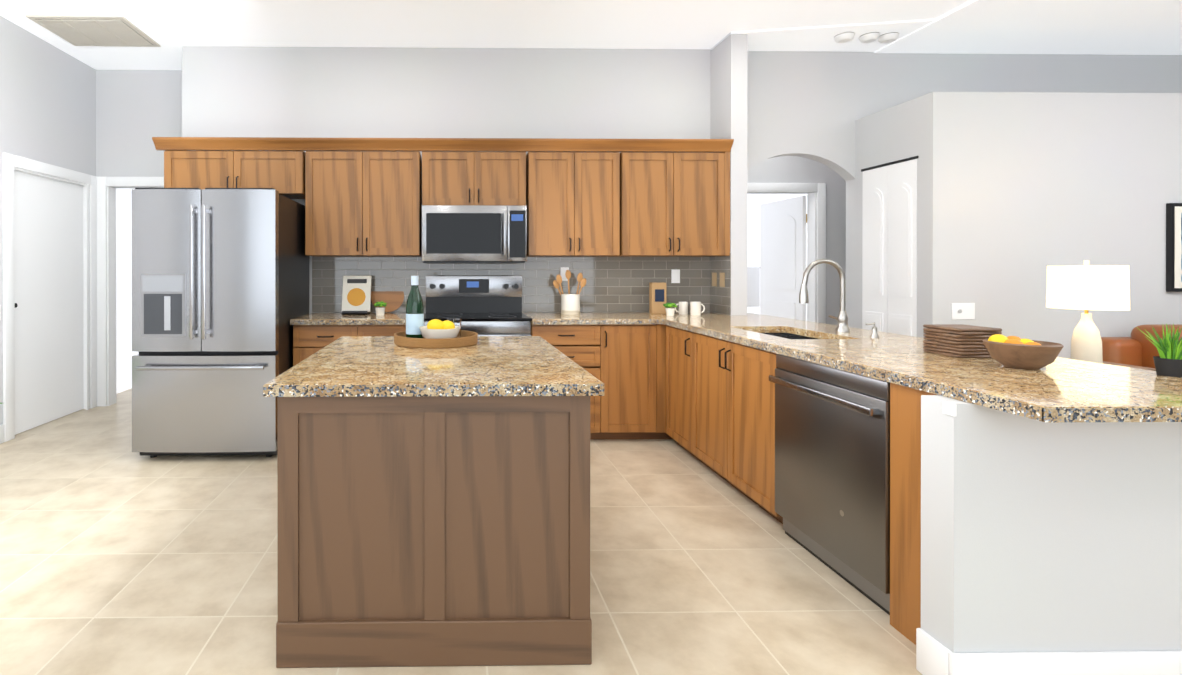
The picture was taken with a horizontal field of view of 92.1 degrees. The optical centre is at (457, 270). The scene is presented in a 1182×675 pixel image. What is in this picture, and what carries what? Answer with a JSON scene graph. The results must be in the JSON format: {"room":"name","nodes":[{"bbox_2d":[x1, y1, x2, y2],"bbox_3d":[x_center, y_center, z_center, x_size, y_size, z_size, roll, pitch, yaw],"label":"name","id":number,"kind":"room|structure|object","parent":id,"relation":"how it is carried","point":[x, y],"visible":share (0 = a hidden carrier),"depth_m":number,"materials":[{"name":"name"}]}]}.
{"room":"kitchen","nodes":[
{"label":"kitchen","id":0,"kind":"room"},
{"bbox_2d":[0,16,95,424],"bbox_3d":[-3.378,-0.297,1.300,0.120,3.140,8.140,0,0,-1],"label":"wall","id":1,"kind":"structure","parent":0,"point":[47,103],"depth_m":4.49,"materials":[{"name":"grey paint"}]},
{"bbox_2d":[0,424,4,443],"bbox_3d":[-3.300,1.206,0.663,0.016,0.135,6.857,0,0,-1],"label":"baseboard","id":2,"kind":"structure","parent":1,"relation":"attached to","point":[2,433],"depth_m":4.05,"materials":[{"name":"white"}]},
{"bbox_2d":[14,171,83,434],"bbox_3d":[-3.421,0.239,4.624,0.047,2.043,0.889,0,0,-1],"label":"door","id":3,"kind":"structure","parent":1,"relation":"in","point":[49,288],"depth_m":4.60,"materials":[{"name":"white wood"}]},
{"bbox_2d":[3,152,163,441],"bbox_3d":[-2.875,0.196,4.697,1.070,2.140,1.203,0,0,-1],"label":"door frame","id":4,"kind":"structure","parent":1,"relation":"attached to","point":[11,162],"depth_m":5.07,"materials":[{"name":"white wood"}]},
{"bbox_2d":[96,70,181,393],"bbox_3d":[-2.746,-0.305,5.240,1.466,3.140,0.120,0,0,-1],"label":"wall","id":5,"kind":"structure","parent":0,"point":[137,111],"depth_m":5.16,"materials":[{"name":"grey paint"}]},
{"bbox_2d":[0,388,921,674],"bbox_3d":[2.185,1.319,3.118,11.660,0.100,11.600,0,0,-1],"label":"floor","id":6,"kind":"structure","parent":0,"point":[118,556],"depth_m":2.32,"materials":[{"name":"tile"}]},
{"bbox_2d":[132,188,308,457],"bbox_3d":[-1.687,0.359,4.086,0.944,1.816,0.982,0,0,-1],"label":"refrigerator","id":7,"kind":"object","parent":6,"relation":"on","point":[220,288],"visible":1,"depth_m":3.65,"materials":[{"name":"silver metal"}]},
{"bbox_2d":[293,325,405,365],"bbox_3d":[-0.738,0.829,4.319,0.938,0.875,0.618,0,0,-1],"label":"base cabinet","id":8,"kind":"object","parent":6,"relation":"on","point":[309,340],"visible":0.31,"depth_m":4.04,"materials":[{"name":"brown wood"}]},
{"bbox_2d":[290,312,424,324],"bbox_3d":[-0.741,0.371,4.322,0.948,0.040,0.643,0,0,-1],"label":"countertop","id":9,"kind":"structure","parent":8,"relation":"on","point":[396,318],"depth_m":4.01,"materials":[{"name":"stone"}]},
{"bbox_2d":[342,276,371,314],"bbox_3d":[-0.826,0.196,4.498,0.230,0.311,0.145,0,0,-1],"label":"cookbook","id":10,"kind":"object","parent":9,"relation":"on","point":[356,295],"visible":1,"depth_m":4.50,"materials":[{"name":"white paper"}]},
{"bbox_2d":[374,301,386,314],"bbox_3d":[-0.614,0.297,4.376,0.104,0.108,0.110,0,0,-1],"label":"plant","id":11,"kind":"object","parent":9,"relation":"on","point":[380,309],"visible":1,"depth_m":4.35,"materials":[{"name":"green plant"}]},
{"bbox_2d":[371,291,403,311],"bbox_3d":[-0.592,0.189,4.650,0.281,0.323,0.069,0,0,2],"label":"round cutting board","id":12,"kind":"object","parent":9,"relation":"on","point":[393,300],"visible":0.5,"depth_m":4.64,"materials":[{"name":"brown wood"}]},
{"bbox_2d":[276,396,591,667],"bbox_3d":[-0.084,0.833,2.367,1.014,0.875,1.181,0,0,-1],"label":"base cabinet","id":13,"kind":"object","parent":6,"relation":"on","point":[416,531],"visible":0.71,"depth_m":1.79,"materials":[{"name":"brown wood"}]},
{"bbox_2d":[263,336,603,396],"bbox_3d":[-0.083,0.375,2.368,1.077,0.040,1.248,0,0,-1],"label":"countertop","id":14,"kind":"structure","parent":13,"relation":"on","point":[364,366],"depth_m":1.94,"materials":[{"name":"stone"}]},
{"bbox_2d":[394,330,477,348],"bbox_3d":[-0.108,0.332,2.721,0.410,0.045,0.410,0,0,-1],"label":"rattan tray","id":15,"kind":"object","parent":14,"relation":"on","point":[468,338],"visible":0.71,"depth_m":2.55,"materials":[{"name":"brown wicker"}]},
{"bbox_2d":[406,276,423,337],"bbox_3d":[-0.213,0.183,2.739,0.089,0.317,0.089,0,0,-1],"label":"bottle","id":16,"kind":"object","parent":15,"relation":"on","point":[414,313],"visible":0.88,"depth_m":2.71,"materials":[{"name":"green glass"}]},
{"bbox_2d":[419,319,460,338],"bbox_3d":[-0.087,0.287,2.662,0.200,0.109,0.200,0,0,-1],"label":"bowl","id":17,"kind":"object","parent":15,"relation":"on","point":[436,329],"visible":0.92,"depth_m":2.61,"materials":[{"name":"white ceramic"}]},
{"bbox_2d":[447,318,460,337],"bbox_3d":[-0.020,0.294,2.822,0.074,0.095,0.074,0,0,-1],"label":"glass tumbler","id":18,"kind":"object","parent":15,"relation":"on","point":[456,321],"visible":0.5,"depth_m":2.80,"materials":[{"name":"clear glass"}]},
{"bbox_2d":[424,275,531,335],"bbox_3d":[0.136,0.643,4.321,0.804,1.206,0.660,0,0,-1],"label":"range","id":19,"kind":"object","parent":6,"relation":"on","point":[485,305],"visible":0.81,"depth_m":4.57,"materials":[{"name":"silver metal"}]},
{"bbox_2d":[531,324,610,439],"bbox_3d":[0.820,0.829,4.359,0.562,0.876,0.585,0,0,-1],"label":"base cabinet","id":20,"kind":"object","parent":6,"relation":"on","point":[589,346],"depth_m":4.07,"materials":[{"name":"brown wood"}]},
{"bbox_2d":[611,324,670,438],"bbox_3d":[1.290,0.829,4.366,0.492,0.876,0.585,0,0,-1],"label":"base cabinet","id":21,"kind":"object","parent":6,"relation":"on","point":[625,364],"depth_m":4.08,"materials":[{"name":"brown wood"}]},
{"bbox_2d":[522,312,657,324],"bbox_3d":[1.002,0.371,4.349,0.930,0.040,0.643,0,0,-1],"label":"countertop","id":22,"kind":"structure","parent":21,"relation":"on","point":[538,318],"depth_m":4.08,"materials":[{"name":"stone"}]},
{"bbox_2d":[553,270,586,313],"bbox_3d":[0.911,0.172,4.517,0.264,0.358,0.153,0,0,-1],"label":"utensil crock","id":23,"kind":"object","parent":22,"relation":"on","point":[570,303],"visible":1,"depth_m":4.48,"materials":[{"name":"white ceramic"}]},
{"bbox_2d":[646,312,1181,422],"bbox_3d":[1.974,0.374,3.069,0.975,0.040,3.233,0,0,-1],"label":"countertop","id":24,"kind":"structure","parent":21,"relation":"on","point":[1059,390],"depth_m":1.94,"materials":[{"name":"stone"}]},
{"bbox_2d":[649,282,665,313],"bbox_3d":[1.630,0.224,4.516,0.120,0.254,0.063,0,0,-1],"label":"kraft bag","id":25,"kind":"object","parent":24,"relation":"on","point":[657,295],"visible":0.94,"depth_m":4.49,"materials":[{"name":"brown paper"}]},
{"bbox_2d":[663,303,676,315],"bbox_3d":[1.667,0.301,4.358,0.093,0.101,0.102,0,0,-1],"label":"plant","id":26,"kind":"object","parent":24,"relation":"on","point":[670,310],"visible":1,"depth_m":4.33,"materials":[{"name":"green plant"}]},
{"bbox_2d":[675,302,687,314],"bbox_3d":[1.796,0.301,4.460,0.108,0.100,0.072,0,0,-1],"label":"mug","id":27,"kind":"object","parent":24,"relation":"on","point":[683,308],"visible":0.94,"depth_m":4.43,"materials":[{"name":"white ceramic"}]},
{"bbox_2d":[690,302,704,314],"bbox_3d":[1.897,0.299,4.382,0.114,0.105,0.078,0,0,-1],"label":"mug","id":28,"kind":"object","parent":24,"relation":"on","point":[695,308],"visible":1,"depth_m":4.35,"materials":[{"name":"white ceramic"}]},
{"bbox_2d":[763,333,817,338],"bbox_3d":[1.901,0.489,3.187,0.399,0.190,0.674,0,0,-1],"label":"undermount sink","id":29,"kind":"object","parent":24,"relation":"in","point":[789,336],"visible":0.02,"depth_m":3.50,"materials":[{"name":"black metal"}]},
{"bbox_2d":[799,259,849,331],"bbox_3d":[2.125,0.142,3.252,0.288,0.424,0.147,0,0,-1],"label":"faucet","id":30,"kind":"object","parent":24,"relation":"on","point":[842,320],"visible":1,"depth_m":3.20,"materials":[{"name":"silver metal"}]},
{"bbox_2d":[866,323,878,337],"bbox_3d":[2.195,0.315,2.936,0.066,0.080,0.040,0,0,-1],"label":"soap pump","id":31,"kind":"object","parent":24,"relation":"on","point":[874,334],"visible":1,"depth_m":2.93,"materials":[{"name":"silver metal"}]},
{"bbox_2d":[923,324,1001,357],"bbox_3d":[2.121,0.295,2.335,0.204,0.120,0.204,0,0,-1],"label":"placemats","id":32,"kind":"object","parent":24,"relation":"on","point":[958,340],"visible":0.9,"depth_m":2.27,"materials":[{"name":"brown wood"}]},
{"bbox_2d":[982,334,1063,369],"bbox_3d":[2.069,0.297,2.034,0.210,0.118,0.210,0,0,-1],"label":"fruit bowl","id":33,"kind":"object","parent":24,"relation":"on","point":[1015,352],"visible":1,"depth_m":1.99,"materials":[{"name":"brown wood"}]},
{"bbox_2d":[1139,323,1181,376],"bbox_3d":[2.418,0.268,1.871,0.125,0.178,0.158,0,0,-1],"label":"potted plant","id":34,"kind":"object","parent":24,"relation":"on","point":[1168,361],"visible":1,"depth_m":1.87,"materials":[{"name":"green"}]},
{"bbox_2d":[666,326,685,449],"bbox_3d":[1.824,0.830,3.813,0.600,0.876,0.493,0,0,-1],"label":"base cabinet","id":35,"kind":"object","parent":6,"relation":"on","point":[675,337],"depth_m":3.88,"materials":[{"name":"brown wood"}]},
{"bbox_2d":[686,330,782,523],"bbox_3d":[1.834,0.831,3.184,0.600,0.876,0.992,0,0,-1],"label":"base cabinet","id":36,"kind":"object","parent":6,"relation":"on","point":[720,407],"depth_m":3.09,"materials":[{"name":"brown wood"}]},
{"bbox_2d":[769,354,889,614],"bbox_3d":[1.809,0.835,2.341,0.635,0.871,0.682,0,0,-1],"label":"dishwasher","id":37,"kind":"object","parent":6,"relation":"on","point":[832,467],"visible":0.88,"depth_m":2.25,"materials":[{"name":"silver metal"}]},
{"bbox_2d":[890,383,936,644],"bbox_3d":[1.853,0.834,1.885,0.600,0.875,0.221,0,0,-1],"label":"base cabinet","id":38,"kind":"object","parent":6,"relation":"on","point":[905,511],"visible":0.14,"depth_m":1.92,"materials":[{"name":"brown wood"}]},
{"bbox_2d":[855,92,1181,357],"bbox_3d":[5.691,-0.006,4.372,4.609,2.545,0.754,0,0,-1],"label":"wall block","id":39,"kind":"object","parent":6,"relation":"on","point":[1018,193],"visible":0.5,"depth_m":3.97,"materials":[{"name":"grey paint"}]},
{"bbox_2d":[862,159,916,336],"bbox_3d":[3.377,0.215,4.362,0.017,2.083,0.536,0,0,-1],"label":"bifold closet door","id":40,"kind":"structure","parent":39,"relation":"attached to","point":[889,250],"depth_m":4.33,"materials":[{"name":"white wood"}]},
{"bbox_2d":[861,156,918,171],"bbox_3d":[3.382,-0.837,4.359,0.008,0.020,0.560,0,0,-1],"label":"trim","id":41,"kind":"structure","parent":39,"relation":"attached to","point":[891,163],"depth_m":4.33,"materials":[{"name":"black plastic"}]},
{"bbox_2d":[952,303,974,319],"bbox_3d":[3.612,0.290,3.958,0.166,0.118,0.012,0,0,-1],"label":"electrical outlet plate","id":42,"kind":"object","parent":39,"relation":"attached to","point":[963,310],"depth_m":3.96,"materials":[{"name":"white plastic"}]},
{"bbox_2d":[1166,203,1181,291],"bbox_3d":[5.491,-0.166,3.975,0.800,0.633,0.031,0,0,-1],"label":"framed art","id":43,"kind":"object","parent":39,"relation":"attached to","point":[1173,247],"visible":0.93,"depth_m":3.96,"materials":[{"name":"black plastic"}]},
{"bbox_2d":[1068,358,1155,370],"bbox_3d":[3.674,0.906,3.240,0.400,0.726,0.400,0,0,-1],"label":"side table","id":44,"kind":"object","parent":6,"relation":"on","point":[1130,366],"depth_m":3.14,"materials":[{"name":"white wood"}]},
{"bbox_2d":[1046,260,1129,362],"bbox_3d":[3.674,0.242,3.239,0.324,0.602,0.324,0,0,-1],"label":"table lamp","id":45,"kind":"object","parent":44,"relation":"on","point":[1086,287],"visible":0.94,"depth_m":3.17,"materials":[{"name":"cream ceramic"},{"name":"white fabric"}]},
{"bbox_2d":[1101,324,1181,367],"bbox_3d":[5.479,0.817,3.481,2.100,0.902,0.966,0,0,-1],"label":"leather sofa","id":46,"kind":"object","parent":6,"relation":"on","point":[1137,348],"visible":0.17,"depth_m":3.73,"materials":[{"name":"brown leather"}]},
{"bbox_2d":[0,0,1181,69],"bbox_3d":[2.185,-1.909,3.112,11.660,0.124,11.600,0,0,-1],"label":"ceiling","id":47,"kind":"structure","parent":0,"point":[1105,27],"depth_m":4.20,"materials":[{"name":"white paint"}]},
{"bbox_2d":[25,15,160,46],"bbox_3d":[-2.822,-1.863,4.336,0.705,0.020,0.540,0,0,-1],"label":"ceiling vent","id":48,"kind":"object","parent":47,"relation":"in","point":[109,31],"visible":1,"depth_m":4.28,"materials":[{"name":"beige metal"}]},
{"bbox_2d":[834,32,861,42],"bbox_3d":[3.058,-1.839,4.385,0.136,0.044,0.136,0,0,-7],"label":"recessed light","id":49,"kind":"object","parent":47,"relation":"attached to","point":[845,37],"depth_m":4.35,"materials":[{"name":"white"}]},
{"bbox_2d":[859,32,885,43],"bbox_3d":[3.257,-1.839,4.388,0.136,0.044,0.136,0,0,-7],"label":"recessed light","id":50,"kind":"object","parent":47,"relation":"attached to","point":[866,38],"depth_m":4.36,"materials":[{"name":"white"}]},
{"bbox_2d":[880,32,898,43],"bbox_3d":[3.410,-1.839,4.391,0.136,0.044,0.136,0,0,-7],"label":"smoke detector","id":51,"kind":"object","parent":47,"relation":"attached to","point":[892,36],"depth_m":4.34,"materials":[{"name":"white"}]},
{"bbox_2d":[182,46,1181,327],"bbox_3d":[2.838,-0.305,5.045,10.294,3.140,0.680,0,0,-1],"label":"wall","id":52,"kind":"structure","parent":0,"point":[814,106],"depth_m":4.68,"materials":[{"name":"grey paint"}]},
{"bbox_2d":[164,150,304,198],"bbox_3d":[-1.746,-0.767,4.449,1.072,0.336,0.366,0,0,-1],"label":"upper cabinet","id":53,"kind":"object","parent":52,"relation":"attached to","point":[282,173],"visible":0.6,"depth_m":4.30,"materials":[{"name":"brown wood"}]},
{"bbox_2d":[152,137,733,151],"bbox_3d":[-0.101,-0.978,4.461,4.479,0.085,0.390,0,0,-1],"label":"crown molding","id":54,"kind":"structure","parent":53,"relation":"attached to","point":[419,144],"depth_m":4.29,"materials":[{"name":"brown wood"}]},
{"bbox_2d":[305,151,421,255],"bbox_3d":[-0.747,-0.527,4.465,0.889,0.816,0.366,0,0,-1],"label":"upper cabinet","id":55,"kind":"object","parent":52,"relation":"attached to","point":[363,203],"visible":1,"depth_m":4.32,"materials":[{"name":"brown wood"}]},
{"bbox_2d":[422,151,525,204],"bbox_3d":[0.123,-0.721,4.478,0.816,0.428,0.366,0,0,-1],"label":"upper cabinet","id":56,"kind":"object","parent":52,"relation":"attached to","point":[469,178],"visible":0.85,"depth_m":4.33,"materials":[{"name":"brown wood"}]},
{"bbox_2d":[422,205,526,262],"bbox_3d":[0.123,-0.283,4.442,0.812,0.442,0.437,0,0,-1],"label":"microwave","id":57,"kind":"object","parent":56,"relation":"attached to","point":[474,233],"visible":1,"depth_m":4.27,"materials":[{"name":"silver metal"}]},
{"bbox_2d":[312,253,730,314],"bbox_3d":[0.461,0.105,4.498,3.361,0.488,0.342,0,0,-1],"label":"backsplash","id":58,"kind":"structure","parent":52,"relation":"attached to","point":[617,283],"depth_m":4.67,"materials":[{"name":"tile"}]},
{"bbox_2d":[560,267,568,280],"bbox_3d":[0.900,0.029,4.666,0.072,0.116,0.008,0,0,-1],"label":"electrical outlet plate","id":59,"kind":"object","parent":58,"relation":"attached to","point":[562,269],"depth_m":4.66,"materials":[{"name":"white plastic"}]},
{"bbox_2d":[671,269,679,282],"bbox_3d":[1.839,0.048,4.681,0.072,0.116,0.008,0,0,-1],"label":"electrical outlet plate","id":60,"kind":"object","parent":58,"relation":"attached to","point":[675,273],"depth_m":4.68,"materials":[{"name":"white plastic"}]},
{"bbox_2d":[712,273,716,286],"bbox_3d":[2.131,0.074,4.605,0.006,0.115,0.076,0,0,-1],"label":"electrical outlet plate","id":61,"kind":"object","parent":58,"relation":"attached to","point":[714,275],"depth_m":4.60,"materials":[{"name":"white plastic"}]},
{"bbox_2d":[720,273,724,286],"bbox_3d":[2.133,0.074,4.475,0.006,0.115,0.076,0,0,-1],"label":"electrical outlet plate","id":62,"kind":"object","parent":58,"relation":"attached to","point":[722,275],"depth_m":4.46,"materials":[{"name":"white plastic"}]},
{"bbox_2d":[526,152,619,255],"bbox_3d":[0.909,-0.527,4.490,0.717,0.816,0.366,0,0,-1],"label":"upper cabinet","id":63,"kind":"object","parent":52,"relation":"attached to","point":[573,203],"visible":1,"depth_m":4.35,"materials":[{"name":"brown wood"}]},
{"bbox_2d":[619,152,729,255],"bbox_3d":[1.712,-0.527,4.502,0.853,0.816,0.366,0,0,-1],"label":"upper cabinet","id":64,"kind":"object","parent":52,"relation":"attached to","point":[674,203],"visible":1,"depth_m":4.36,"materials":[{"name":"brown wood"}]},
{"bbox_2d":[710,33,747,314],"bbox_3d":[2.206,-0.304,4.524,0.130,3.140,0.342,0,0,-1],"label":"wall","id":65,"kind":"structure","parent":0,"point":[729,65],"depth_m":4.35,"materials":[{"name":"grey paint"}]},
{"bbox_2d":[747,156,845,324],"bbox_3d":[3.262,-0.306,5.611,2.851,3.140,0.120,0,0,-1],"label":"wall","id":66,"kind":"structure","parent":0,"point":[787,169],"depth_m":5.54,"materials":[{"name":"grey paint"}]},
{"bbox_2d":[747,267,759,306],"bbox_3d":[3.733,0.206,7.049,0.320,0.510,0.038,0,0,-1],"label":"towel rail","id":67,"kind":"object","parent":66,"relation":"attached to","point":[753,286],"visible":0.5,"depth_m":7.03,"materials":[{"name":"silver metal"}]},
{"bbox_2d":[760,195,806,320],"bbox_3d":[3.551,0.243,6.072,0.059,2.030,0.790,0,0,-1],"label":"open bathroom door","id":68,"kind":"structure","parent":66,"relation":"in","point":[783,245],"depth_m":6.01,"materials":[{"name":"white wood"}]},
{"bbox_2d":[747,183,825,323],"bbox_3d":[3.194,0.194,5.602,0.970,2.140,0.140,0,0,-1],"label":"door frame","id":69,"kind":"structure","parent":66,"relation":"attached to","point":[820,190],"depth_m":5.54,"materials":[{"name":"white wood"}]},
{"bbox_2d":[921,395,1181,652],"bbox_3d":[1.851,0.834,1.714,0.750,0.875,0.116,0,0,-1],"label":"wall","id":70,"kind":"structure","parent":0,"point":[1038,536],"depth_m":1.66,"materials":[{"name":"grey paint"}]},
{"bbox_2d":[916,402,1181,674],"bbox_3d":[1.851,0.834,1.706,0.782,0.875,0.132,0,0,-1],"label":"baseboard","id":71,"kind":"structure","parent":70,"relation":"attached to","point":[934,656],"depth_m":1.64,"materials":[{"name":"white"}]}
]}

